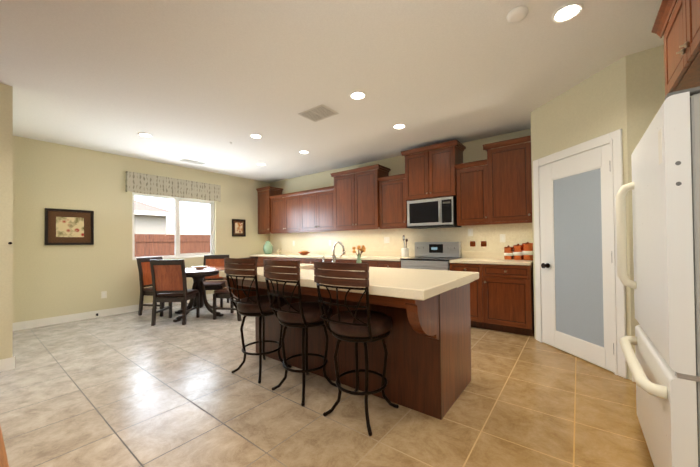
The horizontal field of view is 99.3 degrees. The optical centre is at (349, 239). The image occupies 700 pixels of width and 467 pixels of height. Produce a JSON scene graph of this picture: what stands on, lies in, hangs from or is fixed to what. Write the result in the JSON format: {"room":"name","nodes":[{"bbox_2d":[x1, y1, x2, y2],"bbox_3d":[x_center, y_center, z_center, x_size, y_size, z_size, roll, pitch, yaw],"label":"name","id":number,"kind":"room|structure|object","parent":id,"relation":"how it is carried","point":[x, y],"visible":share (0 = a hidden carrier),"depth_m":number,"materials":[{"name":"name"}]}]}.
{"room":"dining room and kitchen","nodes":[
{"label":"dining room and kitchen","id":0,"kind":"room"},
{"bbox_2d":[0,83,12,359],"bbox_3d":[-4.122,-0.102,3.361,1.930,2.740,0.280,-1,-1,38],"label":"wall","id":1,"kind":"structure","parent":0,"point":[6,220],"depth_m":2.85,"materials":[{"name":"paint"}]},
{"bbox_2d":[4,357,14,369],"bbox_3d":[-4.015,1.211,3.455,1.916,0.115,0.031,-1,-1,38],"label":"baseboard","id":2,"kind":"structure","parent":1,"relation":"attached to","point":[6,364],"depth_m":2.86,"materials":[{"name":"white"}]},
{"bbox_2d":[13,136,269,322],"bbox_3d":[-4.845,-0.086,4.118,0.140,2.740,9.000,-1,-1,38],"label":"wall","id":3,"kind":"structure","parent":0,"point":[54,280],"depth_m":4.80,"materials":[{"name":"paint"}]},
{"bbox_2d":[8,242,106,315],"bbox_3d":[-2.929,0.642,4.875,1.951,1.197,3.635,-1,-1,38],"label":"outlet plates","id":4,"kind":"object","parent":3,"relation":"attached to","point":[103,294],"visible":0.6,"depth_m":4.94,"materials":[{"name":"white plastic"},{"name":"black plastic"}]},
{"bbox_2d":[45,208,93,244],"bbox_3d":[-4.348,-0.186,4.626,0.028,0.550,0.560,-1,-1,38],"label":"picture frame","id":5,"kind":"object","parent":3,"relation":"attached to","point":[68,227],"visible":1,"depth_m":4.61,"materials":[{"name":"black wood"}]},
{"bbox_2d":[13,293,213,330],"bbox_3d":[-3.615,1.228,5.584,0.016,0.115,3.895,-1,-1,38],"label":"baseboard","id":6,"kind":"structure","parent":3,"relation":"attached to","point":[22,325],"depth_m":4.72,"materials":[{"name":"white"}]},
{"bbox_2d":[125,171,220,201],"bbox_3d":[-3.378,-0.998,5.859,0.089,0.363,1.705,-1,-1,38],"label":"valance curtain","id":7,"kind":"object","parent":3,"relation":"attached to","point":[135,182],"visible":1,"depth_m":5.71,"materials":[{"name":"fabric"}]},
{"bbox_2d":[132,192,214,259],"bbox_3d":[-3.454,-0.232,5.932,0.140,1.218,1.528,-1,-1,38],"label":"window","id":8,"kind":"structure","parent":3,"relation":"in","point":[177,200],"depth_m":5.94,"materials":[{"name":"white plastic"}]},
{"bbox_2d":[232,219,245,236],"bbox_3d":[-2.585,-0.262,6.922,0.028,0.400,0.340,-1,-1,38],"label":"picture frame","id":9,"kind":"object","parent":3,"relation":"attached to","point":[238,227],"visible":1,"depth_m":6.92,"materials":[{"name":"black wood"}]},
{"bbox_2d":[0,298,653,466],"bbox_3d":[-1.839,1.274,1.807,7.640,0.104,9.240,-1,-1,38],"label":"floor","id":10,"kind":"structure","parent":0,"point":[132,389],"depth_m":2.12,"materials":[{"name":"tile"}]},
{"bbox_2d":[136,257,182,316],"bbox_3d":[-3.285,0.797,5.178,0.525,0.962,0.480,-1,-1,14],"label":"dining chair","id":11,"kind":"object","parent":10,"relation":"on","point":[145,276],"visible":0.33,"depth_m":5.01,"materials":[{"name":"brown wood"}]},
{"bbox_2d":[149,259,199,325],"bbox_3d":[-2.676,0.784,4.582,0.480,0.962,0.525,-1,-1,-2],"label":"dining chair","id":12,"kind":"object","parent":10,"relation":"on","point":[169,282],"visible":1,"depth_m":4.39,"materials":[{"name":"brown wood"}]},
{"bbox_2d":[173,267,223,321],"bbox_3d":[-2.547,0.887,5.000,1.100,0.761,1.100,-1,-1,38],"label":"dining table","id":13,"kind":"object","parent":10,"relation":"on","point":[197,275],"visible":0.77,"depth_m":4.92,"materials":[{"name":"brown wood"}]},
{"bbox_2d":[192,266,206,268],"bbox_3d":[-2.561,0.485,5.074,0.250,0.043,0.250,-1,-1,38],"label":"bowl","id":14,"kind":"object","parent":13,"relation":"on","point":[199,267],"visible":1,"depth_m":5.03,"materials":[{"name":"white"}]},
{"bbox_2d":[203,255,228,306],"bbox_3d":[-2.647,0.795,5.752,0.480,0.962,0.525,-1,-1,-7],"label":"dining chair","id":15,"kind":"object","parent":10,"relation":"on","point":[213,260],"visible":0.42,"depth_m":5.91,"materials":[{"name":"brown wood"}]},
{"bbox_2d":[213,257,257,320],"bbox_3d":[-1.851,0.777,4.833,0.525,0.962,0.480,-1,-1,14],"label":"dining chair","id":16,"kind":"object","parent":10,"relation":"on","point":[222,293],"visible":0.35,"depth_m":4.65,"materials":[{"name":"brown wood"}]},
{"bbox_2d":[224,258,291,382],"bbox_3d":[-0.841,0.695,2.753,0.448,1.057,0.503,-1,-1,38],"label":"stool","id":17,"kind":"object","parent":10,"relation":"on","point":[257,305],"visible":0.94,"depth_m":2.60,"materials":[{"name":"brown metal"}]},
{"bbox_2d":[257,258,264,266],"bbox_3d":[-1.996,0.844,7.210,0.540,0.880,0.618,-1,-1,38],"label":"base cabinet","id":18,"kind":"object","parent":10,"relation":"on","point":[260,263],"depth_m":6.88,"materials":[{"name":"brown wood"}]},
{"bbox_2d":[265,258,288,265],"bbox_3d":[-1.473,0.834,6.809,1.021,0.880,0.618,-1,-1,38],"label":"base cabinet","id":19,"kind":"object","parent":10,"relation":"on","point":[287,259],"depth_m":6.49,"materials":[{"name":"brown wood"}]},
{"bbox_2d":[263,259,336,405],"bbox_3d":[-0.389,0.686,2.400,0.444,1.057,0.503,-1,-1,38],"label":"stool","id":20,"kind":"object","parent":10,"relation":"on","point":[304,316],"visible":0.94,"depth_m":2.25,"materials":[{"name":"brown metal"}]},
{"bbox_2d":[289,258,320,263],"bbox_3d":[-0.760,0.820,6.260,1.021,0.880,0.618,-1,-1,38],"label":"base cabinet","id":21,"kind":"object","parent":10,"relation":"on","point":[302,260],"depth_m":5.96,"materials":[{"name":"brown wood"}]},
{"bbox_2d":[321,258,356,262],"bbox_3d":[-0.062,0.807,5.724,0.981,0.880,0.618,-1,-1,38],"label":"base cabinet","id":22,"kind":"object","parent":10,"relation":"on","point":[341,260],"depth_m":5.39,"materials":[{"name":"brown wood"}]},
{"bbox_2d":[227,277,472,419],"bbox_3d":[-0.071,0.787,2.791,2.056,0.859,1.034,-1,-1,38],"label":"kitchen island","id":23,"kind":"object","parent":10,"relation":"on","point":[428,346],"depth_m":2.20,"materials":[{"name":"brown wood"}]},
{"bbox_2d":[219,265,478,300],"bbox_3d":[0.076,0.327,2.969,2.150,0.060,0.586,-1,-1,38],"label":"island countertop","id":24,"kind":"structure","parent":23,"relation":"on","point":[465,278],"depth_m":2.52,"materials":[{"name":"beige stone"}]},
{"bbox_2d":[332,241,345,262],"bbox_3d":[-0.112,0.164,3.404,0.247,0.280,0.157,-1,-1,38],"label":"faucet","id":25,"kind":"object","parent":24,"relation":"on","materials":[{"name":"silver metal"}]},
{"bbox_2d":[352,245,365,262],"bbox_3d":[0.110,0.183,3.217,0.160,0.230,0.148,-1,-1,38],"label":"flower vase","id":26,"kind":"object","parent":24,"relation":"on","point":[362,249],"visible":0.96,"depth_m":3.19,"materials":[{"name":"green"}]},
{"bbox_2d":[314,261,398,435],"bbox_3d":[0.057,0.677,2.058,0.440,1.057,0.503,-1,-1,38],"label":"stool","id":27,"kind":"object","parent":10,"relation":"on","point":[356,326],"visible":1,"depth_m":1.91,"materials":[{"name":"brown wood"}]},
{"bbox_2d":[362,262,400,267],"bbox_3d":[0.610,0.794,5.208,0.955,0.880,0.618,-1,-1,38],"label":"base cabinet","id":28,"kind":"object","parent":10,"relation":"on","point":[371,264],"depth_m":4.85,"materials":[{"name":"brown wood"}]},
{"bbox_2d":[249,254,400,261],"bbox_3d":[-0.627,0.358,6.150,4.056,0.040,0.633,-1,-1,38],"label":"countertop","id":29,"kind":"structure","parent":28,"relation":"on","point":[364,257],"depth_m":5.86,"materials":[{"name":"beige stone"}]},
{"bbox_2d":[263,241,272,253],"bbox_3d":[-1.989,0.196,7.220,0.230,0.335,0.230,-1,-1,38],"label":"ginger jar","id":30,"kind":"object","parent":29,"relation":"on","point":[267,247],"visible":1,"depth_m":7.14,"materials":[{"name":"green ceramic"}]},
{"bbox_2d":[298,251,309,254],"bbox_3d":[-0.997,0.298,6.458,0.270,0.092,0.270,-1,-1,38],"label":"fruit bowl","id":31,"kind":"object","parent":29,"relation":"on","point":[304,252],"visible":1,"depth_m":6.39,"materials":[{"name":"orange metal"}]},
{"bbox_2d":[401,235,408,256],"bbox_3d":[0.942,0.120,5.095,0.124,0.376,0.124,-1,-1,38],"label":"utensil crock","id":32,"kind":"object","parent":29,"relation":"on","point":[404,252],"visible":1,"depth_m":5.06,"materials":[{"name":"white ceramic"}]},
{"bbox_2d":[400,242,461,270],"bbox_3d":[1.257,0.633,4.639,0.756,1.175,0.677,-1,-1,38],"label":"range","id":33,"kind":"object","parent":10,"relation":"on","point":[434,255],"visible":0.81,"depth_m":4.64,"materials":[{"name":"silver metal"}]},
{"bbox_2d":[449,262,488,328],"bbox_3d":[1.795,0.771,4.297,0.496,0.880,0.618,-1,-1,38],"label":"base cabinet","id":34,"kind":"object","parent":10,"relation":"on","point":[479,288],"depth_m":3.98,"materials":[{"name":"brown wood"}]},
{"bbox_2d":[489,266,533,335],"bbox_3d":[2.140,0.765,4.032,0.616,0.880,0.618,-1,-1,38],"label":"base cabinet","id":35,"kind":"object","parent":10,"relation":"on","point":[501,293],"depth_m":3.74,"materials":[{"name":"brown wood"}]},
{"bbox_2d":[449,258,532,265],"bbox_3d":[1.981,0.308,4.146,0.992,0.040,0.633,-1,-1,38],"label":"countertop","id":36,"kind":"structure","parent":35,"relation":"on","point":[476,261],"depth_m":3.93,"materials":[{"name":"beige stone"}]},
{"bbox_2d":[504,242,532,259],"bbox_3d":[2.308,0.159,4.074,0.362,0.247,0.147,-1,-1,38],"label":"canister set","id":37,"kind":"object","parent":36,"relation":"on","point":[523,251],"visible":0.96,"depth_m":4.02,"materials":[{"name":"orange ceramic"}]},
{"bbox_2d":[616,86,699,466],"bbox_3d":[1.821,0.298,1.315,0.906,1.764,0.922,-1,-1,38],"label":"refrigerator","id":38,"kind":"object","parent":10,"relation":"on","point":[663,361],"visible":1,"depth_m":1.18,"materials":[{"name":"white metal"}]},
{"bbox_2d":[0,0,677,182],"bbox_3d":[-1.871,-1.563,1.836,7.640,0.100,9.240,-1,-1,38],"label":"ceiling","id":39,"kind":"structure","parent":0,"point":[206,81],"depth_m":2.69,"materials":[{"name":"paint"}]},
{"bbox_2d":[138,133,152,137],"bbox_3d":[-2.895,-1.473,4.212,0.179,0.010,0.179,-1,-1,32],"label":"recessed light","id":40,"kind":"object","parent":39,"relation":"in","point":[147,135],"depth_m":4.22,"materials":[{"name":"white"}]},
{"bbox_2d":[179,159,205,164],"bbox_3d":[-2.965,-1.455,5.614,0.200,0.012,0.400,-1,-1,38],"label":"ceiling vent","id":41,"kind":"object","parent":39,"relation":"in","point":[184,160],"depth_m":5.57,"materials":[{"name":"grey"}]},
{"bbox_2d":[249,134,261,138],"bbox_3d":[-1.360,-1.489,4.306,0.180,0.010,0.175,-1,-1,8],"label":"recessed light","id":42,"kind":"object","parent":39,"relation":"in","point":[256,136],"depth_m":4.31,"materials":[{"name":"white"}]},
{"bbox_2d":[299,150,308,153],"bbox_3d":[-0.785,-1.488,5.087,0.174,0.010,0.175,-1,-1,8],"label":"recessed light","id":43,"kind":"object","parent":39,"relation":"in","point":[302,151],"depth_m":5.09,"materials":[{"name":"white"}]},
{"bbox_2d":[298,105,338,121],"bbox_3d":[-0.381,-1.505,3.578,0.400,0.012,0.300,-1,-1,38],"label":"ceiling vent","id":44,"kind":"object","parent":39,"relation":"in","point":[318,113],"depth_m":3.56,"materials":[{"name":"grey metal"}]},
{"bbox_2d":[349,91,365,99],"bbox_3d":[0.082,-1.518,3.147,0.180,0.010,0.176,-1,-1,5],"label":"recessed light","id":45,"kind":"object","parent":39,"relation":"in","point":[356,95],"depth_m":3.14,"materials":[{"name":"white"}]},
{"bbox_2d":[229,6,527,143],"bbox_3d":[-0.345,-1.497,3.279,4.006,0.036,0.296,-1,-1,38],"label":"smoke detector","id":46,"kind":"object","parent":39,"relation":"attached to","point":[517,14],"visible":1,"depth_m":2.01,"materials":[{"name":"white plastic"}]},
{"bbox_2d":[393,124,405,128],"bbox_3d":[0.662,-1.515,4.002,0.174,0.010,0.177,-1,-1,8],"label":"recessed light","id":47,"kind":"object","parent":39,"relation":"in","point":[397,126],"depth_m":3.99,"materials":[{"name":"white"}]},
{"bbox_2d":[551,2,583,22],"bbox_3d":[1.483,-1.545,2.033,0.174,0.010,0.175,0,-1,-22],"label":"recessed light","id":48,"kind":"object","parent":39,"relation":"in","point":[567,12],"depth_m":2.02,"materials":[{"name":"white"}]},
{"bbox_2d":[270,129,530,197],"bbox_3d":[0.915,-0.137,5.444,7.660,2.740,0.120,-1,-1,38],"label":"wall","id":49,"kind":"structure","parent":0,"point":[473,151],"depth_m":5.52,"materials":[{"name":"paint"}]},
{"bbox_2d":[258,188,283,231],"bbox_3d":[-1.952,-0.666,7.323,0.521,1.020,0.388,-1,-1,38],"label":"upper cabinet","id":50,"kind":"object","parent":49,"relation":"attached to","point":[265,196],"depth_m":7.15,"materials":[{"name":"brown wood"}]},
{"bbox_2d":[272,196,303,231],"bbox_3d":[-1.357,-0.562,6.892,1.066,0.790,0.347,-1,-1,38],"label":"upper cabinet","id":51,"kind":"object","parent":49,"relation":"attached to","point":[286,210],"depth_m":6.74,"materials":[{"name":"brown wood"}]},
{"bbox_2d":[300,188,331,231],"bbox_3d":[-0.608,-0.576,6.317,1.066,0.790,0.347,-1,-1,38],"label":"upper cabinet","id":52,"kind":"object","parent":49,"relation":"attached to","point":[315,208],"depth_m":6.16,"materials":[{"name":"brown wood"}]},
{"bbox_2d":[332,168,391,230],"bbox_3d":[0.201,-0.712,5.670,1.131,1.030,0.388,-1,-1,38],"label":"upper cabinet","id":53,"kind":"object","parent":49,"relation":"attached to","point":[357,198],"depth_m":5.46,"materials":[{"name":"brown wood"}]},
{"bbox_2d":[271,250,503,257],"bbox_3d":[0.256,0.275,5.858,5.814,0.100,0.020,-1,-1,38],"label":"backsplash","id":54,"kind":"structure","parent":49,"relation":"attached to","point":[384,253],"depth_m":5.40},
{"bbox_2d":[380,176,407,227],"bbox_3d":[0.825,-0.609,5.216,0.531,0.800,0.347,-1,-1,38],"label":"upper cabinet","id":55,"kind":"object","parent":49,"relation":"attached to","point":[395,206],"depth_m":5.05,"materials":[{"name":"brown wood"}]},
{"bbox_2d":[404,144,463,200],"bbox_3d":[1.343,-1.011,4.792,0.819,0.736,0.388,-1,-1,38],"label":"upper cabinet","id":56,"kind":"object","parent":49,"relation":"attached to","point":[429,174],"depth_m":4.61,"materials":[{"name":"brown wood"}]},
{"bbox_2d":[407,196,460,228],"bbox_3d":[1.329,-0.406,4.758,0.748,0.445,0.439,-1,-1,38],"label":"microwave","id":57,"kind":"object","parent":56,"relation":"attached to","point":[441,212],"visible":1,"depth_m":4.60,"materials":[{"name":"silver plastic"}]},
{"bbox_2d":[456,164,479,223],"bbox_3d":[1.859,-0.634,4.421,0.440,0.810,0.347,-1,-1,38],"label":"upper cabinet","id":58,"kind":"object","parent":49,"relation":"attached to","point":[467,179],"depth_m":4.31,"materials":[{"name":"brown wood"}]},
{"bbox_2d":[480,140,531,223],"bbox_3d":[2.205,-0.741,4.130,0.586,1.010,0.388,-1,-1,38],"label":"upper cabinet","id":59,"kind":"object","parent":49,"relation":"attached to","point":[496,188],"depth_m":3.97,"materials":[{"name":"brown wood"}]},
{"bbox_2d":[531,45,690,379],"bbox_3d":[2.777,-0.183,3.059,1.560,2.740,1.393,-1,-1,38],"label":"wall","id":60,"kind":"structure","parent":0,"point":[626,94],"depth_m":2.61,"materials":[{"name":"paint"}]},
{"bbox_2d":[539,143,613,371],"bbox_3d":[2.272,0.166,3.036,0.599,2.029,0.613,-1,-1,38],"label":"pantry door","id":61,"kind":"structure","parent":60,"relation":"in","point":[576,257],"depth_m":2.97,"materials":[{"name":"white wood"}]},
{"bbox_2d":[533,129,626,378],"bbox_3d":[2.270,0.125,3.043,0.025,2.135,1.020,-1,-1,-7],"label":"door frame","id":62,"kind":"structure","parent":60,"relation":"attached to","point":[614,139],"depth_m":2.62,"materials":[{"name":"white wood"}]},
{"bbox_3d":[1.126,-0.201,-0.469,0.120,2.740,9.000,-1,-1,38],"label":"wall","id":63,"kind":"structure","parent":0,"visible":0},
{"bbox_2d":[651,0,699,95],"bbox_3d":[1.891,-1.094,1.252,0.733,0.465,1.030,-1,-1,38],"label":"upper cabinet","id":64,"kind":"object","parent":63,"relation":"attached to","point":[679,30],"visible":0.94,"depth_m":1.58,"materials":[{"name":"brown wood"}]},
{"label":"outside","id":65,"kind":"structure","parent":0,"visible":0},
{"bbox_3d":[-17.946,1.895,19.856,39.850,0.100,60.000,-1,-1,38],"label":"ground","id":66,"kind":"structure","parent":65,"visible":0},
{"bbox_2d":[134,200,173,233],"bbox_3d":[-17.496,-0.632,15.416,9.050,4.850,12.500,-1,-1,38],"label":"house","id":67,"kind":"structure","parent":66,"relation":"on","point":[149,219],"depth_m":16.87,"materials":[{"name":"white plastic"}]},
{"bbox_2d":[134,234,209,256],"bbox_3d":[-8.664,0.725,12.096,0.060,1.870,27.000,-1,-1,38],"label":"fence","id":68,"kind":"object","parent":66,"relation":"on","point":[154,244],"visible":0.08,"depth_m":12.98,"materials":[{"name":"brown wood"}]}
]}

